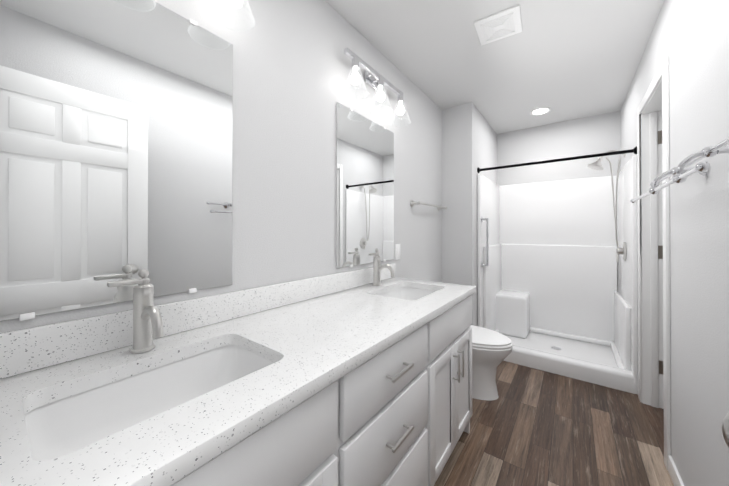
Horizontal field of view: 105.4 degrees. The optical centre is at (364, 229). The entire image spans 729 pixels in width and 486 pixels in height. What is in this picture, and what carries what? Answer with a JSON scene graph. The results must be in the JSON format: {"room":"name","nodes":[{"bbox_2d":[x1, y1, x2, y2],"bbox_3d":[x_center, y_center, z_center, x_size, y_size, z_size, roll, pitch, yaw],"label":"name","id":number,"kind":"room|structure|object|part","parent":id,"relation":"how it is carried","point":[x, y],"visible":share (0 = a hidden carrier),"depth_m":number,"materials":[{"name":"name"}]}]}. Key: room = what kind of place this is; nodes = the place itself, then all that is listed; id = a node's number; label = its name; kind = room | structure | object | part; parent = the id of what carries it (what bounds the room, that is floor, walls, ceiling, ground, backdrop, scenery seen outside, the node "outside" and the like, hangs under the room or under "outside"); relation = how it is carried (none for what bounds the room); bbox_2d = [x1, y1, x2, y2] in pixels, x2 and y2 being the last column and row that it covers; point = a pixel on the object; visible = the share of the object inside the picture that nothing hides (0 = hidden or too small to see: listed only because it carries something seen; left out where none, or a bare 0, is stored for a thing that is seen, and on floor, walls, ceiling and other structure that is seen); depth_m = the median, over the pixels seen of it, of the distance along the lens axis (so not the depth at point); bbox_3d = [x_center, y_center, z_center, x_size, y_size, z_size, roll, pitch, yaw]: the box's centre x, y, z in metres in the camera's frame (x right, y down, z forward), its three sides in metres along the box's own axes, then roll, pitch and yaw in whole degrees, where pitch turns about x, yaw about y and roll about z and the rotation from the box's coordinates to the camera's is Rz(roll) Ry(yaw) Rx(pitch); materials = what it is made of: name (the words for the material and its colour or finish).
{"room":"bathroom","nodes":[
{"label":"bathroom","id":0,"kind":"room"},
{"bbox_2d":[0,0,441,332],"bbox_3d":[0.221,0.004,2.143,0.115,2.440,4.160,0,0,37],"label":"wall","id":1,"kind":"structure","parent":0,"point":[292,63],"depth_m":1.33,"materials":[{"name":"grey paint"}]},
{"bbox_2d":[0,0,232,320],"bbox_3d":[-0.697,-0.253,0.810,0.010,0.934,0.636,0,0,37],"label":"mirror","id":2,"kind":"object","parent":1,"relation":"attached to","point":[116,123],"visible":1,"depth_m":0.78,"materials":[{"name":"clear glass"}]},
{"bbox_2d":[209,0,254,31],"bbox_3d":[-0.617,-0.891,0.789,0.166,0.284,0.658,0,0,37],"label":"sconce","id":3,"kind":"object","parent":1,"relation":"attached to","point":[246,4],"visible":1,"depth_m":0.98,"materials":[{"name":"white glass"}]},
{"bbox_2d":[336,102,393,267],"bbox_3d":[0.030,-0.248,1.781,0.010,0.934,0.610,0,0,37],"label":"mirror","id":4,"kind":"object","parent":1,"relation":"attached to","point":[364,187],"visible":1,"depth_m":1.72,"materials":[{"name":"clear glass"}]},
{"bbox_2d":[342,47,410,126],"bbox_3d":[0.096,-0.886,1.742,0.166,0.284,0.658,0,0,37],"label":"sconce","id":5,"kind":"object","parent":1,"relation":"attached to","point":[375,80],"visible":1,"depth_m":1.71,"materials":[{"name":"frosted white glass"},{"name":"chrome"}]},
{"bbox_2d":[395,244,399,259],"bbox_3d":[0.250,0.164,2.076,0.008,0.116,0.072,0,0,37],"label":"electrical outlet plate","id":6,"kind":"object","parent":1,"relation":"attached to","point":[397,251],"visible":1,"depth_m":2.06,"materials":[{"name":"white plastic"}]},
{"bbox_2d":[410,200,446,210],"bbox_3d":[0.588,-0.214,2.469,0.083,0.054,0.624,0,0,37],"label":"towel rail","id":7,"kind":"object","parent":1,"relation":"attached to","point":[412,202],"visible":1,"depth_m":2.32,"materials":[{"name":"silver metal"}]},
{"bbox_2d":[442,102,496,325],"bbox_3d":[1.230,0.009,3.155,0.290,2.440,1.100,0,0,37],"label":"wall","id":8,"kind":"structure","parent":0,"point":[469,141],"depth_m":2.72,"materials":[{"name":"grey paint"}]},
{"bbox_2d":[325,0,663,133],"bbox_3d":[0.845,-1.268,1.682,1.675,0.100,4.160,0,0,37],"label":"ceiling","id":9,"kind":"structure","parent":0,"point":[564,60],"depth_m":1.90,"materials":[{"name":"white paint"}]},
{"bbox_2d":[474,4,521,44],"bbox_3d":[0.800,-1.210,1.659,0.234,0.016,0.234,0,0,33],"label":"ceiling vent","id":10,"kind":"object","parent":9,"relation":"in","point":[498,25],"visible":1,"depth_m":1.64,"materials":[{"name":"white plastic"}]},
{"bbox_2d":[530,107,550,115],"bbox_3d":[1.794,-1.209,2.839,0.180,0.012,0.180,0,0,37],"label":"recessed light","id":11,"kind":"object","parent":9,"relation":"in","point":[540,111],"visible":1,"depth_m":2.84,"materials":[{"name":"white plastic"}]},
{"bbox_2d":[434,361,673,485],"bbox_3d":[1.094,1.241,0.513,3.460,0.050,5.715,0,0,37],"label":"floor","id":12,"kind":"structure","parent":0,"point":[529,426],"depth_m":1.63,"materials":[{"name":"brown wood"}]},
{"bbox_2d":[0,263,475,485],"bbox_3d":[-0.108,0.728,1.097,0.602,0.982,1.863,0,0,37],"label":"bathroom vanity","id":13,"kind":"object","parent":12,"relation":"on","point":[398,413],"depth_m":0.75,"materials":[{"name":"white stone"}]},
{"bbox_2d":[107,269,162,353],"bbox_3d":[-0.593,0.222,0.729,0.152,0.224,0.102,0,0,37],"label":"faucet","id":14,"kind":"object","parent":13,"relation":"on","point":[147,324],"visible":1,"depth_m":0.76,"materials":[{"name":"silver metal"}]},
{"bbox_2d":[24,345,272,460],"bbox_3d":[-0.448,0.452,0.649,0.350,0.160,0.490,0,0,37],"label":"sink","id":15,"kind":"object","parent":13,"relation":"in","point":[64,426],"visible":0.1,"depth_m":0.70,"materials":[{"name":"white ceramic"}]},
{"bbox_3d":[-0.116,0.305,1.105,0.582,0.136,1.863,0,0,37],"label":"bathroom vanity top","id":16,"kind":"part","parent":13,"relation":"part of","materials":[{"name":"white stone"}]},
{"bbox_2d":[369,249,394,285],"bbox_3d":[0.102,0.226,1.658,0.152,0.224,0.102,0,0,37],"label":"faucet","id":17,"kind":"object","parent":13,"relation":"on","point":[377,267],"visible":1,"depth_m":1.69,"materials":[{"name":"silver metal"}]},
{"bbox_2d":[379,287,435,300],"bbox_3d":[0.246,0.457,1.578,0.350,0.160,0.490,0,0,37],"label":"sink","id":18,"kind":"object","parent":13,"relation":"in","point":[407,293],"visible":0.04,"depth_m":1.79,"materials":[{"name":"white ceramic"}]},
{"bbox_2d":[470,325,512,400],"bbox_3d":[0.771,0.849,2.183,0.699,0.750,0.414,0,0,37],"label":"toilet","id":19,"kind":"object","parent":12,"relation":"on","point":[491,350],"visible":0.33,"depth_m":2.00,"materials":[{"name":"white ceramic"}]},
{"bbox_2d":[477,156,637,393],"bbox_3d":[1.856,0.357,2.784,1.151,1.820,0.938,0,0,37],"label":"shower stall","id":20,"kind":"object","parent":12,"relation":"on","point":[557,288],"visible":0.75,"depth_m":2.95,"materials":[{"name":"white plastic"}]},
{"bbox_2d":[481,217,488,267],"bbox_3d":[1.194,0.122,2.751,0.065,0.510,0.060,0,0,37],"label":"grab rail","id":21,"kind":"object","parent":20,"relation":"attached to","point":[487,241],"visible":1,"depth_m":2.73,"materials":[{"name":"silver metal"}]},
{"bbox_2d":[588,150,625,246],"bbox_3d":[2.127,-0.270,2.451,0.250,0.844,0.174,0,0,37],"label":"shower head","id":22,"kind":"object","parent":20,"relation":"attached to","point":[597,165],"visible":0.92,"depth_m":2.43},
{"bbox_2d":[616,242,626,261],"bbox_3d":[2.200,0.189,2.391,0.063,0.168,0.160,0,0,37],"label":"shower valve","id":23,"kind":"object","parent":20,"relation":"attached to","point":[622,251],"visible":1,"depth_m":2.37,"materials":[{"name":"silver metal"}]},
{"bbox_2d":[497,110,620,185],"bbox_3d":[2.056,0.010,3.296,1.445,2.440,0.115,0,0,37],"label":"wall","id":24,"kind":"structure","parent":0,"point":[595,134],"depth_m":3.12,"materials":[{"name":"grey paint"}]},
{"bbox_2d":[621,0,728,485],"bbox_3d":[1.470,-0.001,1.209,0.115,2.440,4.160,0,0,37],"label":"wall","id":25,"kind":"structure","parent":0,"point":[690,38],"depth_m":1.10,"materials":[{"name":"grey paint"}]},
{"bbox_2d":[477,146,636,172],"bbox_3d":[1.599,-0.600,2.445,1.149,0.060,0.060,0,0,37],"label":"rail","id":26,"kind":"object","parent":25,"relation":"attached to","point":[634,150],"visible":0.96,"depth_m":2.36,"materials":[{"name":"black metal"}]},
{"bbox_2d":[637,56,670,470],"bbox_3d":[1.816,0.170,1.676,0.141,2.104,0.763,0,0,37],"label":"door frame","id":27,"kind":"structure","parent":25,"relation":"attached to","point":[654,336],"depth_m":1.92,"materials":[{"name":"white painted wood"}]},
{"bbox_2d":[668,455,683,485],"bbox_3d":[0.891,1.174,0.534,0.012,0.085,2.166,0,0,37],"label":"baseboard","id":28,"kind":"structure","parent":25,"relation":"attached to","point":[675,475],"depth_m":1.33,"materials":[{"name":"white wood"}]},
{"bbox_2d":[630,137,728,202],"bbox_3d":[1.187,-0.198,1.053,0.150,0.114,1.012,0,0,37],"label":"towel rail","id":29,"kind":"object","parent":25,"relation":"attached to","point":[682,172],"visible":1,"depth_m":0.84,"materials":[{"name":"silver metal"}]},
{"bbox_3d":[-0.366,-0.006,0.056,1.445,2.440,0.115,0,0,37],"label":"wall","id":30,"kind":"structure","parent":0,"visible":0},
{"bbox_2d":[722,412,728,446],"bbox_3d":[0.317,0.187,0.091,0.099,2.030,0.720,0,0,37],"label":"door knob","id":31,"kind":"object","parent":30,"relation":"in","point":[725,426],"depth_m":0.34,"materials":[{"name":"silver metal"}]}
]}

